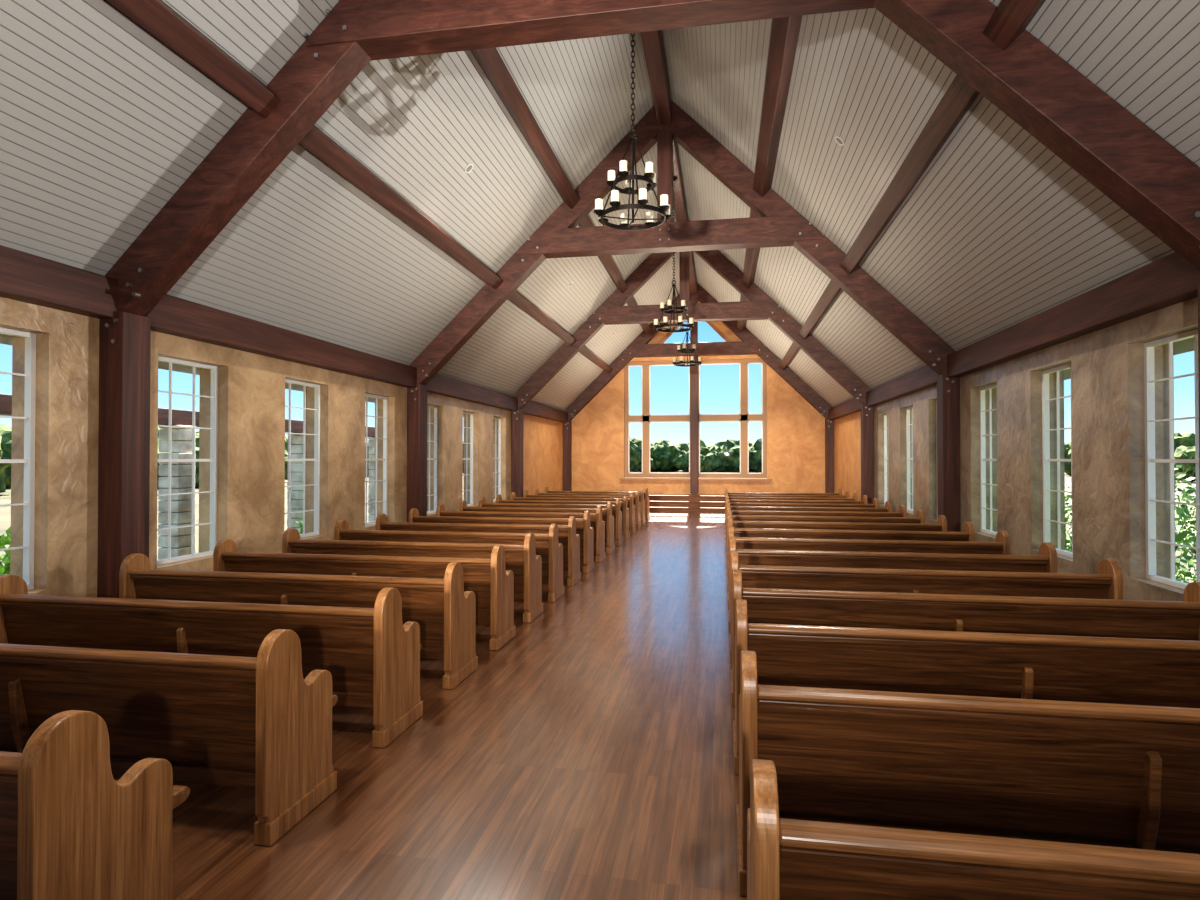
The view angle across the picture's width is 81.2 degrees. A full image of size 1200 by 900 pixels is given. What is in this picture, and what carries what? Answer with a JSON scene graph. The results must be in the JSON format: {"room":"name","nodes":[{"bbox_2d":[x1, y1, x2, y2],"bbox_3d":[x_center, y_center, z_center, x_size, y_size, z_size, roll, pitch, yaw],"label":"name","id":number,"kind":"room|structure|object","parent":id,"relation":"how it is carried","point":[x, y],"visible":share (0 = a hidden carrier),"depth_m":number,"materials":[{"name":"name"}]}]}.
{"room":"church","nodes":[
{"label":"church","id":0,"kind":"room"},
{"bbox_2d":[0,297,562,596],"bbox_3d":[-3.956,0.184,9.189,0.350,3.280,30.050,0,-1,10],"label":"wall","id":1,"kind":"structure","parent":0,"point":[251,386],"depth_m":7.82,"materials":[{"name":"beige paint"}]},
{"bbox_2d":[0,327,35,589],"bbox_3d":[-4.636,0.083,5.142,0.060,2.044,0.954,0,-1,10],"label":"window","id":2,"kind":"structure","parent":1,"relation":"in","point":[28,503],"depth_m":5.58,"materials":[{"name":"white wood"}]},
{"bbox_2d":[157,356,217,564],"bbox_3d":[-4.282,0.106,7.171,0.060,2.044,0.954,0,-1,10],"label":"window","id":3,"kind":"structure","parent":1,"relation":"in","point":[213,460],"depth_m":7.33,"materials":[{"name":"white wood"}]},
{"bbox_2d":[0,245,567,421],"bbox_3d":[-3.699,-1.266,9.160,0.168,0.340,30.048,0,-1,10],"label":"beam","id":4,"kind":"structure","parent":1,"relation":"attached to","point":[24,277],"depth_m":7.21,"materials":[{"name":"brown wood"}]},
{"bbox_2d":[284,379,319,537],"bbox_3d":[-3.944,0.128,9.112,0.060,2.044,0.954,0,-1,10],"label":"window","id":5,"kind":"structure","parent":1,"relation":"in","point":[316,387],"depth_m":9.36,"materials":[{"name":"white"}]},
{"bbox_2d":[365,393,387,525],"bbox_3d":[-3.606,0.150,11.052,0.060,2.044,0.954,0,-1,10],"label":"window","id":6,"kind":"structure","parent":1,"relation":"in","point":[385,399],"depth_m":11.35,"materials":[{"name":"white wood"}]},
{"bbox_2d":[427,405,437,513],"bbox_3d":[-3.252,0.173,13.082,0.060,2.044,0.954,0,-1,10],"label":"window","id":7,"kind":"structure","parent":1,"relation":"in","point":[435,423],"depth_m":13.51,"materials":[{"name":"white"}]},
{"bbox_2d":[463,411,472,505],"bbox_3d":[-2.914,0.195,15.022,0.060,2.044,0.954,0,-1,10],"label":"window","id":8,"kind":"structure","parent":1,"relation":"in","point":[464,412],"depth_m":15.44,"materials":[{"name":"white wood"}]},
{"bbox_2d":[493,417,500,500],"bbox_3d":[-2.576,0.217,16.963,0.060,2.044,0.954,0,-1,10],"label":"window","id":9,"kind":"structure","parent":1,"relation":"in","point":[495,418],"depth_m":17.39,"materials":[{"name":"white wood"}]},
{"bbox_2d":[113,513,746,899],"bbox_3d":[0.547,1.940,8.359,9.500,0.250,30.700,0,-1,10],"label":"floor","id":10,"kind":"structure","parent":0,"point":[588,755],"depth_m":3.77,"materials":[{"name":"brown wood"}]},
{"bbox_2d":[0,710,189,899],"bbox_3d":[-2.992,1.286,2.622,2.864,0.927,0.690,0,-1,10],"label":"pew","id":11,"kind":"object","parent":10,"relation":"on","point":[70,830],"visible":1,"depth_m":2.21,"materials":[{"name":"brown wood"}]},
{"bbox_2d":[0,629,337,845],"bbox_3d":[-2.809,1.298,3.671,2.864,0.927,0.690,0,-1,10],"label":"pew","id":12,"kind":"object","parent":10,"relation":"on","point":[257,723],"visible":0.94,"depth_m":3.30,"materials":[{"name":"brown wood"}]},
{"bbox_2d":[0,574,422,747],"bbox_3d":[-2.626,1.310,4.720,2.864,0.927,0.690,0,-1,10],"label":"pew","id":13,"kind":"object","parent":10,"relation":"on","point":[372,659],"visible":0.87,"depth_m":4.41,"materials":[{"name":"brown wood"}]},
{"bbox_2d":[119,553,477,688],"bbox_3d":[-2.443,1.322,5.769,2.864,0.927,0.690,0,-1,10],"label":"pew","id":14,"kind":"object","parent":10,"relation":"on","point":[445,614],"visible":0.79,"depth_m":5.45,"materials":[{"name":"brown wood"}]},
{"bbox_2d":[213,539,515,649],"bbox_3d":[-2.260,1.334,6.818,2.864,0.927,0.690,0,-1,10],"label":"pew","id":15,"kind":"object","parent":10,"relation":"on","point":[492,585],"visible":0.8,"depth_m":6.49,"materials":[{"name":"brown wood"}]},
{"bbox_2d":[282,528,542,622],"bbox_3d":[-2.078,1.346,7.867,2.864,0.927,0.690,0,-1,10],"label":"pew","id":16,"kind":"object","parent":10,"relation":"on","point":[522,559],"visible":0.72,"depth_m":7.53,"materials":[{"name":"brown wood"}]},
{"bbox_2d":[334,520,564,601],"bbox_3d":[-1.895,1.358,8.916,2.864,0.927,0.690,0,-1,10],"label":"pew","id":17,"kind":"object","parent":10,"relation":"on","point":[548,547],"visible":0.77,"depth_m":8.57,"materials":[{"name":"brown wood"}]},
{"bbox_2d":[375,513,580,585],"bbox_3d":[-1.712,1.370,9.966,2.864,0.927,0.690,0,-1,10],"label":"pew","id":18,"kind":"object","parent":10,"relation":"on","point":[567,535],"visible":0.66,"depth_m":9.61,"materials":[{"name":"brown wood"}]},
{"bbox_2d":[409,508,594,572],"bbox_3d":[-1.529,1.381,11.015,2.864,0.927,0.690,0,-1,10],"label":"pew","id":19,"kind":"object","parent":10,"relation":"on","point":[584,529],"visible":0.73,"depth_m":10.67,"materials":[{"name":"brown wood"}]},
{"bbox_2d":[436,504,605,562],"bbox_3d":[-1.346,1.393,12.064,2.864,0.927,0.690,0,-1,10],"label":"pew","id":20,"kind":"object","parent":10,"relation":"on","point":[596,522],"visible":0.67,"depth_m":11.71,"materials":[{"name":"brown wood"}]},
{"bbox_2d":[459,500,614,553],"bbox_3d":[-1.163,1.405,13.113,2.864,0.927,0.690,0,-1,10],"label":"pew","id":21,"kind":"object","parent":10,"relation":"on","point":[607,517],"visible":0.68,"depth_m":12.74,"materials":[{"name":"brown wood"}]},
{"bbox_2d":[479,497,622,545],"bbox_3d":[-0.981,1.417,14.162,2.864,0.927,0.690,0,-1,10],"label":"pew","id":22,"kind":"object","parent":10,"relation":"on","point":[617,514],"visible":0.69,"depth_m":13.80,"materials":[{"name":"brown wood"}]},
{"bbox_2d":[496,494,629,539],"bbox_3d":[-0.798,1.429,15.211,2.864,0.927,0.690,0,-1,10],"label":"pew","id":23,"kind":"object","parent":10,"relation":"on","point":[624,508],"visible":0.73,"depth_m":14.86,"materials":[{"name":"brown wood"}]},
{"bbox_2d":[510,492,635,534],"bbox_3d":[-0.615,1.441,16.260,2.864,0.927,0.690,0,-1,10],"label":"pew","id":24,"kind":"object","parent":10,"relation":"on","point":[631,506],"visible":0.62,"depth_m":15.88,"materials":[{"name":"brown wood"}]},
{"bbox_2d":[523,490,640,529],"bbox_3d":[-0.432,1.453,17.309,2.864,0.927,0.690,0,-1,10],"label":"pew","id":25,"kind":"object","parent":10,"relation":"on","point":[525,494],"visible":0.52,"depth_m":16.97,"materials":[{"name":"brown wood"}]},
{"bbox_2d":[535,488,645,525],"bbox_3d":[-0.249,1.465,18.359,2.864,0.927,0.690,0,-1,10],"label":"pew","id":26,"kind":"object","parent":10,"relation":"on","point":[641,496],"visible":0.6,"depth_m":17.97,"materials":[{"name":"brown wood"}]},
{"bbox_2d":[545,486,649,521],"bbox_3d":[-0.066,1.477,19.408,2.864,0.927,0.690,0,-1,10],"label":"pew","id":27,"kind":"object","parent":10,"relation":"on","point":[647,518],"visible":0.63,"depth_m":19.05,"materials":[{"name":"brown wood"}]},
{"bbox_2d":[97,0,1199,597],"bbox_3d":[0.030,-2.008,5.436,8.794,7.576,0.325,0,-1,10],"label":"roof truss","id":28,"kind":"object","parent":10,"relation":"on","point":[1146,176],"visible":0.96,"depth_m":5.58,"materials":[{"name":"brown wood"}]},
{"bbox_2d":[407,100,959,531],"bbox_3d":[1.060,-1.941,11.346,8.794,7.576,0.325,0,-1,10],"label":"roof truss","id":29,"kind":"object","parent":10,"relation":"on","point":[779,224],"visible":0.88,"depth_m":11.22,"materials":[{"name":"brown wood"}]},
{"bbox_2d":[648,494,724,513],"bbox_3d":[3.009,1.720,22.489,5.240,0.509,1.418,0,-1,10],"label":"steps","id":30,"kind":"structure","parent":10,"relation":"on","point":[658,503],"depth_m":22.18,"materials":[{"name":"brown wood"}]},
{"bbox_2d":[511,250,873,503],"bbox_3d":[2.090,-1.874,17.257,8.794,7.576,0.325,0,-1,10],"label":"roof truss","id":31,"kind":"object","parent":10,"relation":"on","point":[759,306],"visible":0.82,"depth_m":17.12,"materials":[{"name":"brown wood"}]},
{"bbox_2d":[563,283,833,493],"bbox_3d":[3.101,-1.808,23.059,8.794,7.576,0.325,0,-1,10],"label":"roof truss","id":32,"kind":"object","parent":10,"relation":"on","point":[750,344],"visible":0.84,"depth_m":22.99,"materials":[{"name":"brown wood"}]},
{"bbox_2d":[724,488,841,520],"bbox_3d":[4.815,1.467,18.557,2.984,0.927,0.690,0,-1,10],"label":"pew","id":33,"kind":"object","parent":10,"relation":"on","point":[839,490],"visible":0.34,"depth_m":18.24,"materials":[{"name":"brown wood"}]},
{"bbox_2d":[725,490,848,497],"bbox_3d":[4.632,1.455,17.508,2.984,0.927,0.690,0,-1,10],"label":"pew","id":34,"kind":"object","parent":10,"relation":"on","point":[846,495],"visible":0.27,"depth_m":17.17,"materials":[{"name":"brown wood"}]},
{"bbox_2d":[725,492,857,528],"bbox_3d":[4.449,1.443,16.459,2.984,0.927,0.690,0,-1,10],"label":"pew","id":35,"kind":"object","parent":10,"relation":"on","point":[855,495],"visible":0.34,"depth_m":16.15,"materials":[{"name":"brown wood"}]},
{"bbox_2d":[725,494,867,534],"bbox_3d":[4.267,1.431,15.410,2.984,0.927,0.690,0,-1,10],"label":"pew","id":36,"kind":"object","parent":10,"relation":"on","point":[864,498],"visible":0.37,"depth_m":15.09,"materials":[{"name":"brown wood"}]},
{"bbox_2d":[725,496,878,539],"bbox_3d":[4.084,1.419,14.361,2.984,0.927,0.690,0,-1,10],"label":"pew","id":37,"kind":"object","parent":10,"relation":"on","point":[875,504],"visible":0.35,"depth_m":14.04,"materials":[{"name":"brown wood"}]},
{"bbox_2d":[725,499,891,546],"bbox_3d":[3.901,1.408,13.311,2.984,0.927,0.690,0,-1,10],"label":"pew","id":38,"kind":"object","parent":10,"relation":"on","point":[887,508],"visible":0.27,"depth_m":12.99,"materials":[{"name":"brown wood"}]},
{"bbox_2d":[726,503,906,554],"bbox_3d":[3.718,1.396,12.262,2.984,0.927,0.690,0,-1,10],"label":"pew","id":39,"kind":"object","parent":10,"relation":"on","point":[902,512],"visible":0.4,"depth_m":11.96,"materials":[{"name":"brown wood"}]},
{"bbox_2d":[726,507,924,564],"bbox_3d":[3.535,1.384,11.213,2.984,0.927,0.690,0,-1,10],"label":"pew","id":40,"kind":"object","parent":10,"relation":"on","point":[920,517],"visible":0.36,"depth_m":10.90,"materials":[{"name":"brown wood"}]},
{"bbox_2d":[726,512,946,575],"bbox_3d":[3.352,1.372,10.164,2.984,0.927,0.690,0,-1,10],"label":"pew","id":41,"kind":"object","parent":10,"relation":"on","point":[941,525],"visible":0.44,"depth_m":9.86,"materials":[{"name":"brown wood"}]},
{"bbox_2d":[727,519,974,590],"bbox_3d":[3.170,1.360,9.115,2.984,0.927,0.690,0,-1,10],"label":"pew","id":42,"kind":"object","parent":10,"relation":"on","point":[968,534],"visible":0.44,"depth_m":8.81,"materials":[{"name":"brown wood"}]},
{"bbox_2d":[728,526,1009,607],"bbox_3d":[2.987,1.348,8.066,2.984,0.927,0.690,0,-1,10],"label":"pew","id":43,"kind":"object","parent":10,"relation":"on","point":[1001,546],"visible":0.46,"depth_m":7.76,"materials":[{"name":"brown wood"}]},
{"bbox_2d":[728,536,1056,630],"bbox_3d":[2.804,1.336,7.017,2.984,0.927,0.690,0,-1,10],"label":"pew","id":44,"kind":"object","parent":10,"relation":"on","point":[1045,561],"visible":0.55,"depth_m":6.72,"materials":[{"name":"brown wood"}]},
{"bbox_2d":[729,550,1122,661],"bbox_3d":[2.621,1.324,5.968,2.984,0.927,0.690,0,-1,10],"label":"pew","id":45,"kind":"object","parent":10,"relation":"on","point":[1107,583],"visible":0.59,"depth_m":5.67,"materials":[{"name":"brown wood"}]},
{"bbox_2d":[731,570,1199,705],"bbox_3d":[2.438,1.312,4.918,2.984,0.927,0.690,0,-1,10],"label":"pew","id":46,"kind":"object","parent":10,"relation":"on","point":[1117,618],"visible":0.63,"depth_m":4.64,"materials":[{"name":"brown wood"}]},
{"bbox_2d":[733,599,1199,774],"bbox_3d":[2.255,1.300,3.869,2.984,0.927,0.690,0,-1,10],"label":"pew","id":47,"kind":"object","parent":10,"relation":"on","point":[1112,670],"visible":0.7,"depth_m":3.66,"materials":[{"name":"brown wood"}]},
{"bbox_2d":[736,650,1199,895],"bbox_3d":[2.072,1.289,2.820,2.984,0.927,0.690,0,-1,10],"label":"pew","id":48,"kind":"object","parent":10,"relation":"on","point":[1102,774],"visible":0.87,"depth_m":2.69,"materials":[{"name":"brown wood"}]},
{"bbox_2d":[747,759,1199,899],"bbox_3d":[1.890,1.277,1.771,2.984,0.927,0.690,0,-1,10],"label":"pew","id":49,"kind":"object","parent":10,"relation":"on","point":[788,859],"visible":1,"depth_m":1.68,"materials":[{"name":"brown wood"}]},
{"bbox_2d":[0,0,1199,416],"bbox_3d":[0.508,-3.458,8.199,10.113,5.185,31.350,0,-1,10],"label":"ceiling","id":50,"kind":"structure","parent":0,"point":[102,122],"depth_m":7.46,"materials":[{"name":"grey paint"}]},
{"bbox_2d":[106,0,612,373],"bbox_3d":[-2.235,-2.855,8.924,0.276,0.276,30.030,0,-1,10],"label":"purlin","id":51,"kind":"object","parent":50,"relation":"attached to","point":[159,19],"visible":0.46,"depth_m":6.34,"materials":[{"name":"brown wood"}]},
{"bbox_2d":[465,164,472,172],"bbox_3d":[-1.655,-3.560,8.856,0.102,0.100,0.140,0,-1,10],"label":"recessed light","id":52,"kind":"object","parent":50,"relation":"in","point":[469,167],"visible":1,"depth_m":8.85,"materials":[{"name":"white plastic"}]},
{"bbox_2d":[470,48,651,334],"bbox_3d":[-0.954,-4.132,8.715,0.276,0.276,30.030,0,-1,10],"label":"purlin","id":53,"kind":"object","parent":50,"relation":"attached to","point":[490,61],"visible":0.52,"depth_m":8.97,"materials":[{"name":"brown wood"}]},
{"bbox_2d":[640,30,696,293],"bbox_3d":[0.551,-5.466,8.467,0.220,0.380,30.048,0,-1,10],"label":"ridge beam","id":54,"kind":"structure","parent":50,"relation":"attached to","point":[652,41],"depth_m":10.55,"materials":[{"name":"brown wood"}]},
{"bbox_2d":[594,33,671,230],"bbox_3d":[0.341,-3.822,7.242,0.774,2.948,0.774,0,-1,10],"label":"chandelier","id":55,"kind":"object","parent":54,"relation":"hanging from","point":[649,176],"visible":0.91,"depth_m":7.21,"materials":[{"name":"black metal"}]},
{"bbox_2d":[653,176,694,332],"bbox_3d":[1.414,-3.752,13.399,0.774,2.948,0.774,0,-1,10],"label":"chandelier","id":56,"kind":"object","parent":54,"relation":"hanging from","point":[670,303],"visible":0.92,"depth_m":13.38,"materials":[{"name":"black metal"}]},
{"bbox_2d":[672,323,701,366],"bbox_3d":[2.307,-3.694,18.521,0.774,2.948,0.774,0,-1,10],"label":"chandelier","id":57,"kind":"object","parent":54,"relation":"hanging from","point":[685,350],"visible":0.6,"depth_m":18.41,"materials":[{"name":"black metal"}]},
{"bbox_2d":[737,15,801,331],"bbox_3d":[2.057,-4.138,8.190,0.276,0.276,30.030,0,-1,10],"label":"purlin","id":58,"kind":"object","parent":50,"relation":"attached to","point":[785,31],"visible":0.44,"depth_m":8.31,"materials":[{"name":"brown wood"}]},
{"bbox_2d":[835,136,843,145],"bbox_3d":[2.766,-3.569,8.086,0.102,0.100,0.140,0,-1,10],"label":"recessed light","id":59,"kind":"object","parent":50,"relation":"in","point":[838,140],"visible":1,"depth_m":8.08,"materials":[{"name":"white"}]},
{"bbox_2d":[779,0,1045,369],"bbox_3d":[3.337,-2.866,7.953,0.276,0.276,30.030,0,-1,10],"label":"purlin","id":60,"kind":"object","parent":50,"relation":"attached to","point":[1011,18],"visible":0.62,"depth_m":6.53,"materials":[{"name":"brown wood"}]},
{"bbox_2d":[571,301,825,494],"bbox_3d":[3.157,-1.811,23.377,9.500,7.592,0.300,0,-1,10],"label":"wall","id":61,"kind":"structure","parent":0,"point":[795,428],"depth_m":23.07,"materials":[{"name":"paint"}]},
{"bbox_2d":[619,321,771,480],"bbox_3d":[3.137,-1.896,23.265,5.000,5.800,0.250,0,-1,10],"label":"window","id":62,"kind":"structure","parent":61,"relation":"in","point":[744,417],"depth_m":23.28,"materials":[{"name":"brown wood"}]},
{"bbox_2d":[834,297,1197,600],"bbox_3d":[5.058,0.166,7.618,0.350,3.280,30.050,0,-1,10],"label":"wall","id":63,"kind":"structure","parent":0,"point":[1107,364],"depth_m":7.93,"materials":[{"name":"beige paint"}]},
{"bbox_2d":[884,413,888,503],"bbox_3d":[6.389,0.200,15.400,0.060,2.044,0.954,0,-1,10],"label":"window","id":64,"kind":"structure","parent":63,"relation":"in","point":[886,414],"depth_m":15.83,"materials":[{"name":"white wood"}]},
{"bbox_2d":[906,406,912,511],"bbox_3d":[6.051,0.178,13.460,0.060,2.044,0.954,0,-1,10],"label":"window","id":65,"kind":"structure","parent":63,"relation":"in","point":[908,409],"depth_m":13.88,"materials":[{"name":"white wood"}]},
{"bbox_2d":[936,400,937,518],"bbox_3d":[5.713,0.156,11.519,0.060,2.044,0.954,0,-1,10],"label":"window","id":66,"kind":"structure","parent":63,"relation":"in","point":[936,400],"depth_m":11.99,"materials":[{"name":"white wood"}]},
{"bbox_2d":[980,383,996,535],"bbox_3d":[5.359,0.133,9.490,0.060,2.044,0.954,0,-1,10],"label":"window","id":67,"kind":"structure","parent":63,"relation":"in","point":[983,435],"depth_m":9.91,"materials":[{"name":"white wood"}]},
{"bbox_2d":[828,252,1199,419],"bbox_3d":[4.801,-1.283,7.679,0.168,0.340,30.048,0,-1,10],"label":"beam","id":68,"kind":"structure","parent":63,"relation":"attached to","point":[1169,280],"depth_m":6.86,"materials":[{"name":"brown wood"}]},
{"bbox_2d":[1042,363,1072,557],"bbox_3d":[5.021,0.111,7.549,0.060,2.044,0.954,0,-1,10],"label":"window","id":69,"kind":"structure","parent":63,"relation":"in","point":[1046,429],"depth_m":7.97,"materials":[{"name":"white wood"}]},
{"bbox_2d":[1144,329,1199,588],"bbox_3d":[4.683,0.089,5.609,0.060,2.044,0.954,0,-1,10],"label":"window","id":70,"kind":"structure","parent":63,"relation":"in","point":[1149,368],"depth_m":5.84,"materials":[{"name":"white"}]},
{"label":"outside","id":71,"kind":"structure","parent":0,"visible":0},
{"bbox_2d":[0,470,1196,582],"bbox_3d":[17.169,3.137,98.486,600.000,0.001,600.000,0,-1,10],"label":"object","id":72,"kind":"structure","parent":71,"point":[5,497],"depth_m":25.92,"materials":[{"name":"green plant"}]},
{"bbox_2d":[0,526,10,574],"bbox_3d":[-5.621,1.417,6.747,1.428,1.368,1.471,0,-1,10],"label":"shrub","id":73,"kind":"object","parent":72,"relation":"on","point":[5,540],"visible":0.03,"depth_m":6.63,"materials":[{"name":"green plant"}]},
{"bbox_2d":[158,425,195,559],"bbox_3d":[-6.301,0.886,10.427,0.365,2.496,0.365,0,-1,10],"label":"stone column","id":74,"kind":"structure","parent":72,"relation":"on","point":[181,475],"depth_m":10.28,"materials":[{"name":"stone"}]},
{"bbox_2d":[0,394,374,436],"bbox_3d":[-6.250,-0.476,10.739,0.260,0.225,17.000,0,-1,10],"label":"pergola beam","id":75,"kind":"structure","parent":74,"relation":"on","point":[179,417],"depth_m":10.29,"materials":[{"name":"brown wood"}]},
{"bbox_2d":[0,424,374,492],"bbox_3d":[-35.871,0.213,44.362,19.052,4.660,87.574,0,-1,10],"label":"tree line","id":76,"kind":"object","parent":72,"relation":"on","point":[5,431],"visible":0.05,"depth_m":38.71,"materials":[{"name":"green plant"}]},
{"bbox_2d":[287,434,302,532],"bbox_3d":[-5.769,0.921,13.481,0.362,2.496,0.362,0,-1,10],"label":"stone column","id":77,"kind":"structure","parent":72,"relation":"on","point":[296,439],"depth_m":13.31,"materials":[{"name":"stone"}]},
{"bbox_2d":[295,513,302,533],"bbox_3d":[-4.895,1.592,12.630,1.176,1.177,1.149,0,-1,10],"label":"shrub","id":78,"kind":"object","parent":72,"relation":"on","point":[301,522],"visible":0.02,"depth_m":12.34,"materials":[{"name":"green plant"}]},
{"bbox_2d":[368,437,374,521],"bbox_3d":[-5.236,0.956,16.534,0.367,2.496,0.367,0,-1,10],"label":"stone column","id":79,"kind":"structure","parent":72,"relation":"on","point":[371,443],"depth_m":16.38,"materials":[{"name":"stone"}]},
{"bbox_2d":[463,438,761,472],"bbox_3d":[17.759,0.738,106.245,84.605,5.016,40.484,0,-1,10],"label":"tree line","id":80,"kind":"object","parent":72,"relation":"on","point":[665,456],"visible":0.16,"depth_m":89.84,"materials":[{"name":"green plant"}]},
{"bbox_2d":[1065,486,1071,551],"bbox_3d":[7.028,1.321,10.446,1.676,1.692,1.636,0,-1,10],"label":"shrub","id":81,"kind":"object","parent":72,"relation":"on","point":[1067,542],"visible":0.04,"depth_m":10.19,"materials":[{"name":"green plant"}]},
{"bbox_2d":[1064,432,1195,481],"bbox_3d":[51.181,0.128,38.476,20.258,4.697,86.467,0,-1,10],"label":"tree line","id":82,"kind":"object","parent":72,"relation":"on","point":[1184,442],"visible":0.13,"depth_m":63.42,"materials":[{"name":"green plant"}]},
{"bbox_2d":[1067,488,1196,582],"bbox_3d":[6.820,1.230,8.755,1.715,1.787,1.705,0,-1,27],"label":"shrub","id":83,"kind":"object","parent":72,"relation":"on","point":[1187,557],"visible":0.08,"depth_m":8.40,"materials":[{"name":"green plant"}]},
{"bbox_2d":[1174,453,1195,582],"bbox_3d":[6.399,1.079,7.204,1.843,2.174,1.820,0,-1,10],"label":"shrub","id":84,"kind":"object","parent":72,"relation":"on","point":[1182,536],"visible":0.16,"depth_m":7.29,"materials":[{"name":"green plant"}]}
]}

